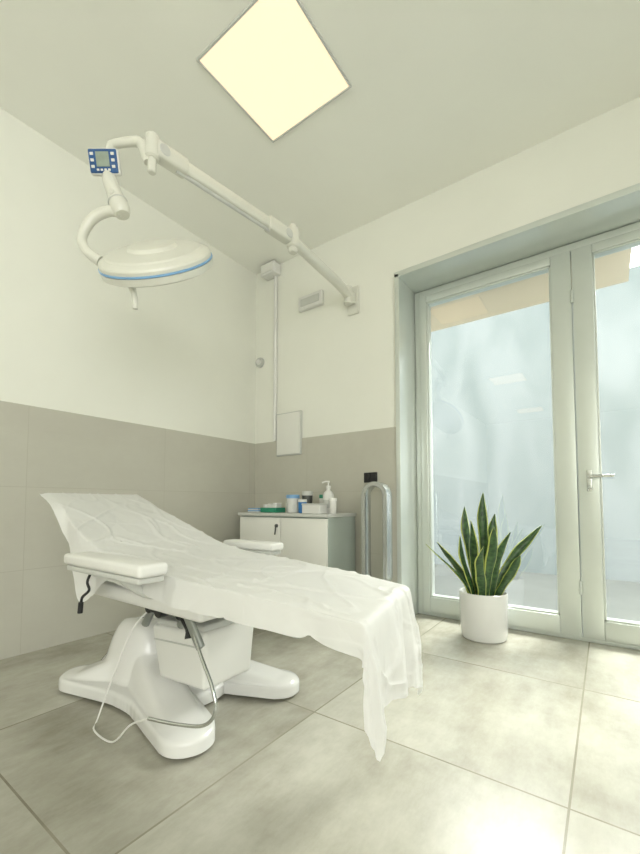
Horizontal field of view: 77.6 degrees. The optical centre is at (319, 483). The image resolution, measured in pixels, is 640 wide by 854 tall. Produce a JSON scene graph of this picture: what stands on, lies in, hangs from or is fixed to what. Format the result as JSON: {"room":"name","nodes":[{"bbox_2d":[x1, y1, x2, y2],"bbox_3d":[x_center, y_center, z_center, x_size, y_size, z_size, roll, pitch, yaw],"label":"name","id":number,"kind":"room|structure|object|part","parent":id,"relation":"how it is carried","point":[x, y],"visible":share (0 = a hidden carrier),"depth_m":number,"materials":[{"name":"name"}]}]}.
{"room":"examination room","nodes":[
{"label":"examination room","id":0,"kind":"room"},
{"bbox_2d":[0,108,256,443],"bbox_3d":[-3.273,-0.703,0.570,0.200,3.260,9.450,-2,-3,36],"label":"wall","id":1,"kind":"structure","parent":0,"point":[72,340],"depth_m":2.82,"materials":[{"name":"paint"}]},
{"bbox_2d":[0,401,254,659],"bbox_3d":[-3.297,0.165,0.311,0.012,1.500,9.070,-2,-3,36],"label":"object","id":2,"kind":"structure","parent":1,"relation":"attached to","point":[203,481],"depth_m":2.62,"materials":[{"name":"tile"}]},
{"bbox_2d":[0,613,639,853],"bbox_3d":[-1.110,0.918,-1.188,5.670,0.150,9.650,-2,-3,36],"label":"floor","id":3,"kind":"structure","parent":0,"point":[528,742],"depth_m":1.38,"materials":[{"name":"tile"}]},
{"bbox_2d":[58,539,299,758],"bbox_3d":[-0.496,0.540,1.728,1.608,0.903,0.932,-2,-3,36],"label":"bed","id":4,"kind":"object","parent":3,"relation":"on","point":[161,666],"visible":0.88,"depth_m":1.65,"materials":[{"name":"white plastic"}]},
{"bbox_3d":[-0.733,0.279,1.401,0.530,0.042,0.105,-2,-3,36],"label":"armrest","id":5,"kind":"part","parent":4,"relation":"part of","materials":[{"name":"white plastic"}]},
{"bbox_3d":[-0.455,0.520,1.426,0.117,0.137,0.018,-2,-3,36],"label":"control lever","id":6,"kind":"part","parent":4,"relation":"part of","materials":[{"name":"grey metal"}]},
{"bbox_2d":[40,493,422,760],"bbox_3d":[-0.468,0.397,1.652,1.773,0.744,0.634,-2,-3,30],"label":"sheet","id":7,"kind":"object","parent":4,"relation":"on","point":[372,620],"visible":0.95,"depth_m":1.33,"materials":[{"name":"white fabric"}]},
{"bbox_3d":[-0.366,0.330,2.158,0.370,0.042,0.100,-2,-3,36],"label":"armrest","id":8,"kind":"part","parent":4,"relation":"part of","materials":[{"name":"white plastic"}]},
{"bbox_2d":[238,512,355,570],"bbox_3d":[-0.214,0.653,3.337,0.950,0.822,0.435,-2,-3,36],"label":"base cabinet","id":9,"kind":"object","parent":3,"relation":"on","point":[325,539],"visible":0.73,"depth_m":3.10,"materials":[{"name":"white laminate"}]},
{"bbox_3d":[-0.506,0.641,3.327,0.457,0.725,0.018,-2,-3,36],"label":"door","id":10,"kind":"part","parent":9,"relation":"part of","materials":[{"name":"laminate"}]},
{"bbox_2d":[260,508,284,512],"bbox_3d":[-0.409,0.225,3.451,0.172,0.041,0.132,-2,-3,36],"label":"tray","id":11,"kind":"object","parent":9,"relation":"on","point":[269,510],"visible":0.92,"depth_m":3.39,"materials":[{"name":"green plastic"}]},
{"bbox_2d":[273,503,280,507],"bbox_3d":[-0.368,0.193,3.424,0.035,0.060,0.090,-1,-3,24],"label":"pack","id":12,"kind":"object","parent":11,"relation":"in","point":[275,505],"visible":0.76,"depth_m":3.39,"materials":[{"name":"white plastic"}]},
{"bbox_2d":[286,495,299,512],"bbox_3d":[-0.229,0.166,3.362,0.116,0.150,0.116,-2,-3,36],"label":"container","id":13,"kind":"object","parent":9,"relation":"on","point":[292,500],"visible":0.97,"depth_m":3.31,"materials":[{"name":"white plastic"}]},
{"bbox_3d":[-0.229,0.106,3.365,0.116,0.030,0.116,-2,-3,36],"label":"lid","id":14,"kind":"part","parent":13,"relation":"part of","materials":[{"name":"blue plastic"}]},
{"bbox_2d":[298,499,306,512],"bbox_3d":[-0.142,0.180,3.225,0.074,0.110,0.074,-2,-3,36],"label":"container","id":15,"kind":"object","parent":9,"relation":"on","point":[300,501],"visible":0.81,"depth_m":3.20,"materials":[{"name":"blue plastic"}]},
{"bbox_3d":[-0.130,0.628,3.058,0.457,0.725,0.018,-2,-3,36],"label":"door","id":16,"kind":"part","parent":9,"relation":"part of","materials":[{"name":"laminate"}]},
{"bbox_2d":[302,491,312,502],"bbox_3d":[-0.107,0.151,3.361,0.094,0.180,0.094,-2,-3,36],"label":"container","id":17,"kind":"object","parent":9,"relation":"on","point":[308,495],"visible":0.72,"depth_m":3.33,"materials":[{"name":"grey plastic"}]},
{"bbox_3d":[-0.107,0.080,3.365,0.094,0.036,0.094,-2,-3,36],"label":"lid","id":18,"kind":"part","parent":17,"relation":"part of","materials":[{"name":"grey plastic"}]},
{"bbox_2d":[302,503,326,513],"bbox_3d":[-0.043,0.190,3.104,0.175,0.077,0.105,-2,-3,36],"label":"storage box","id":19,"kind":"object","parent":9,"relation":"on","point":[314,508],"visible":0.98,"depth_m":3.06,"materials":[{"name":"white plastic"}]},
{"bbox_3d":[-0.043,0.159,3.106,0.175,0.014,0.105,-2,-3,36],"label":"lid","id":20,"kind":"part","parent":19,"relation":"part of","materials":[{"name":"grey plastic"}]},
{"bbox_2d":[319,495,322,502],"bbox_3d":[0.025,0.164,3.303,0.063,0.150,0.063,-2,-3,36],"label":"container","id":21,"kind":"object","parent":9,"relation":"on","point":[320,496],"visible":0.36,"depth_m":3.28,"materials":[{"name":"white plastic"}]},
{"bbox_2d":[322,481,333,512],"bbox_3d":[0.067,0.103,3.177,0.089,0.259,0.089,2,-3,-30],"label":"pump bottle","id":22,"kind":"object","parent":9,"relation":"on","point":[327,494],"visible":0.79,"depth_m":3.14,"materials":[{"name":"white plastic"}]},
{"bbox_2d":[329,498,336,513],"bbox_3d":[0.101,0.167,3.075,0.059,0.120,0.059,-2,-3,36],"label":"container","id":23,"kind":"object","parent":9,"relation":"on","point":[333,501],"visible":1,"depth_m":3.05,"materials":[{"name":"white plastic"}]},
{"bbox_2d":[361,482,392,581],"bbox_3d":[0.427,0.513,2.972,0.220,1.065,0.220,-2,-3,36],"label":"fan","id":24,"kind":"object","parent":3,"relation":"on","point":[366,492],"visible":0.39,"depth_m":2.95,"materials":[{"name":"silver metal"}]},
{"bbox_2d":[426,493,541,643],"bbox_3d":[1.115,0.545,2.706,0.733,0.975,0.331,1,-3,-23],"label":"potted snake plant","id":25,"kind":"object","parent":3,"relation":"on","point":[483,600],"visible":1,"depth_m":2.64,"materials":[{"name":"green plant"}]},
{"bbox_3d":[1.105,0.878,2.688,0.308,0.308,0.308,-2,-3,36],"label":"pot","id":26,"kind":"part","parent":25,"relation":"part of","materials":[{"name":"white ceramic"}]},
{"bbox_2d":[0,0,639,274],"bbox_3d":[-1.110,-2.513,-1.020,5.670,0.200,9.650,-2,-3,36],"label":"ceiling","id":27,"kind":"structure","parent":0,"point":[442,93],"depth_m":2.31,"materials":[{"name":"paint"}]},
{"bbox_2d":[196,0,351,142],"bbox_3d":[-0.238,-2.250,2.180,0.600,0.014,0.600,-2,-3,36],"label":"ceiling light panel","id":28,"kind":"object","parent":27,"relation":"attached to","point":[272,59],"visible":1,"depth_m":2.15,"materials":[{"name":"white plastic"}]},
{"bbox_2d":[255,97,639,443],"bbox_3d":[1.595,-0.601,2.655,5.270,3.260,0.380,-2,-3,36],"label":"wall","id":29,"kind":"structure","parent":0,"point":[335,367],"depth_m":3.24,"materials":[{"name":"paint"}]},
{"bbox_2d":[77,131,358,315],"bbox_3d":[-0.350,-1.256,2.583,0.548,0.968,2.055,-2,-3,36],"label":"lamp","id":30,"kind":"object","parent":29,"relation":"attached to","point":[154,262],"visible":1,"depth_m":1.90,"materials":[{"name":"beige plastic"}]},
{"bbox_3d":[-1.030,-1.537,1.901,0.134,0.099,0.057,0,-3,0],"label":"control panel","id":31,"kind":"part","parent":30,"relation":"part of","materials":[{"name":"blue plastic"}]},
{"bbox_3d":[-0.856,-0.864,1.820,0.032,0.112,0.067,0,-3,-1],"label":"positioning handle","id":32,"kind":"part","parent":30,"relation":"part of","materials":[{"name":"beige plastic"}]},
{"bbox_3d":[-0.506,-1.633,2.286,0.072,0.116,0.920,-2,-4,41],"label":"spring arm","id":33,"kind":"part","parent":30,"relation":"part of","materials":[{"name":"beige plastic"}]},
{"bbox_3d":[-0.503,-1.625,2.290,0.080,0.106,0.909,-2,-4,41],"label":"tension rod","id":34,"kind":"part","parent":30,"relation":"part of","materials":[{"name":"grey plastic"}]},
{"bbox_3d":[0.036,-1.601,3.002,0.080,0.094,0.767,-2,-3,32],"label":"horizontal arm","id":35,"kind":"part","parent":30,"relation":"part of","materials":[{"name":"beige plastic"}]},
{"bbox_2d":[256,358,263,367],"bbox_3d":[-0.615,-1.226,4.007,0.100,0.100,0.055,-2,-3,36],"label":"sensor","id":36,"kind":"object","parent":29,"relation":"attached to","point":[260,361],"visible":1,"depth_m":3.99,"materials":[{"name":"grey plastic"}]},
{"bbox_2d":[261,260,280,280],"bbox_3d":[-0.488,-2.101,3.918,0.180,0.110,0.121,-2,-3,36],"label":"junction box","id":37,"kind":"object","parent":29,"relation":"attached to","point":[271,269],"visible":1,"depth_m":3.88,"materials":[{"name":"white plastic"}]},
{"bbox_2d":[273,276,277,441],"bbox_3d":[-0.436,-1.232,3.888,0.040,1.640,0.040,-2,-3,36],"label":"conduit pipe","id":38,"kind":"object","parent":29,"relation":"attached to","point":[275,277],"visible":1,"depth_m":3.87,"materials":[{"name":"white plastic"}]},
{"bbox_2d":[276,410,301,456],"bbox_3d":[-0.293,-0.472,3.750,0.300,0.410,0.036,-2,-3,36],"label":"access panel","id":39,"kind":"object","parent":29,"relation":"attached to","point":[289,424],"visible":1,"depth_m":3.72,"materials":[{"name":"grey plastic"}]},
{"bbox_2d":[298,289,323,311],"bbox_3d":[-0.085,-1.679,3.653,0.270,0.130,0.047,-2,-3,36],"label":"emergency light","id":40,"kind":"object","parent":29,"relation":"attached to","point":[315,299],"visible":1,"depth_m":3.62,"materials":[{"name":"white plastic"}]},
{"bbox_2d":[300,293,318,306],"bbox_3d":[-0.096,-1.679,3.637,0.210,0.070,0.008,-2,-3,36],"label":"diffuser","id":41,"kind":"object","parent":40,"relation":"attached to","point":[312,299],"depth_m":3.63,"materials":[{"name":"grey plastic"}]},
{"bbox_2d":[255,427,396,582],"bbox_3d":[-0.021,0.323,3.530,1.548,1.500,0.012,-2,-3,36],"label":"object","id":42,"kind":"structure","parent":29,"relation":"attached to","point":[343,459],"depth_m":3.38,"materials":[{"name":"tile"}]},
{"bbox_2d":[364,472,376,482],"bbox_3d":[0.407,-0.053,3.221,0.120,0.082,0.019,-2,-3,36],"label":"wall socket","id":43,"kind":"object","parent":29,"relation":"attached to","point":[371,476],"visible":0.88,"depth_m":3.22,"materials":[{"name":"black plastic"}]},
{"bbox_2d":[364,474,369,480],"bbox_3d":[0.382,-0.052,3.233,0.045,0.050,0.008,-2,-3,36],"label":"outlet","id":44,"kind":"object","parent":43,"relation":"attached to","point":[366,476],"depth_m":3.23,"materials":[{"name":"black plastic"}]},
{"bbox_2d":[371,474,375,479],"bbox_3d":[0.427,-0.054,3.200,0.045,0.050,0.008,-2,-3,36],"label":"outlet","id":45,"kind":"object","parent":43,"relation":"attached to","point":[373,476],"depth_m":3.19,"materials":[{"name":"black plastic"}]},
{"bbox_2d":[419,251,582,636],"bbox_3d":[1.294,-0.282,2.991,1.090,2.599,0.100,-2,-3,36],"label":"door","id":46,"kind":"structure","parent":29,"relation":"in","point":[567,620],"depth_m":2.74,"materials":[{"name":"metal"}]},
{"bbox_2d":[394,183,639,614],"bbox_3d":[1.636,-0.341,2.545,2.340,2.730,0.330,-2,-3,36],"label":"trim","id":47,"kind":"structure","parent":29,"relation":"attached to","point":[621,208],"depth_m":3.05,"materials":[{"name":"metal"}]},
{"bbox_2d":[415,222,639,649],"bbox_3d":[1.750,-0.311,2.702,2.266,2.685,0.080,-2,-3,36],"label":"trim","id":48,"kind":"structure","parent":29,"relation":"attached to","point":[635,226],"depth_m":3.18,"materials":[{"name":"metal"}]},
{"bbox_2d":[571,229,639,646],"bbox_3d":[2.158,-0.313,2.343,1.088,2.599,0.145,-2,-3,36],"label":"door","id":49,"kind":"structure","parent":29,"relation":"in","point":[596,623],"depth_m":2.61,"materials":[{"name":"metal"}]},
{"bbox_3d":[1.791,-0.026,2.544,0.145,0.140,0.065,-2,-3,36],"label":"handle","id":50,"kind":"part","parent":49,"relation":"part of","materials":[{"name":"silver metal"}]},
{"label":"outside","id":51,"kind":"structure","parent":0,"visible":0},
{"bbox_2d":[434,564,639,622],"bbox_3d":[5.439,1.337,6.655,17.000,0.180,10.750,-2,-3,36],"label":"ground","id":52,"kind":"structure","parent":51,"point":[537,590],"depth_m":4.16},
{"bbox_2d":[431,265,639,581],"bbox_3d":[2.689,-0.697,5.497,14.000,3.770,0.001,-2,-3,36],"label":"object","id":53,"kind":"structure","parent":52,"relation":"on","point":[492,417],"depth_m":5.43,"materials":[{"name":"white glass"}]},
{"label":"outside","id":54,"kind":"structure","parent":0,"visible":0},
{"bbox_2d":[431,248,631,331],"bbox_3d":[0.596,-1.713,4.174,4.200,0.170,0.830,-2,-3,36],"label":"ceiling","id":55,"kind":"structure","parent":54,"point":[612,269],"depth_m":3.52,"materials":[{"name":"beige paint"}]}
]}

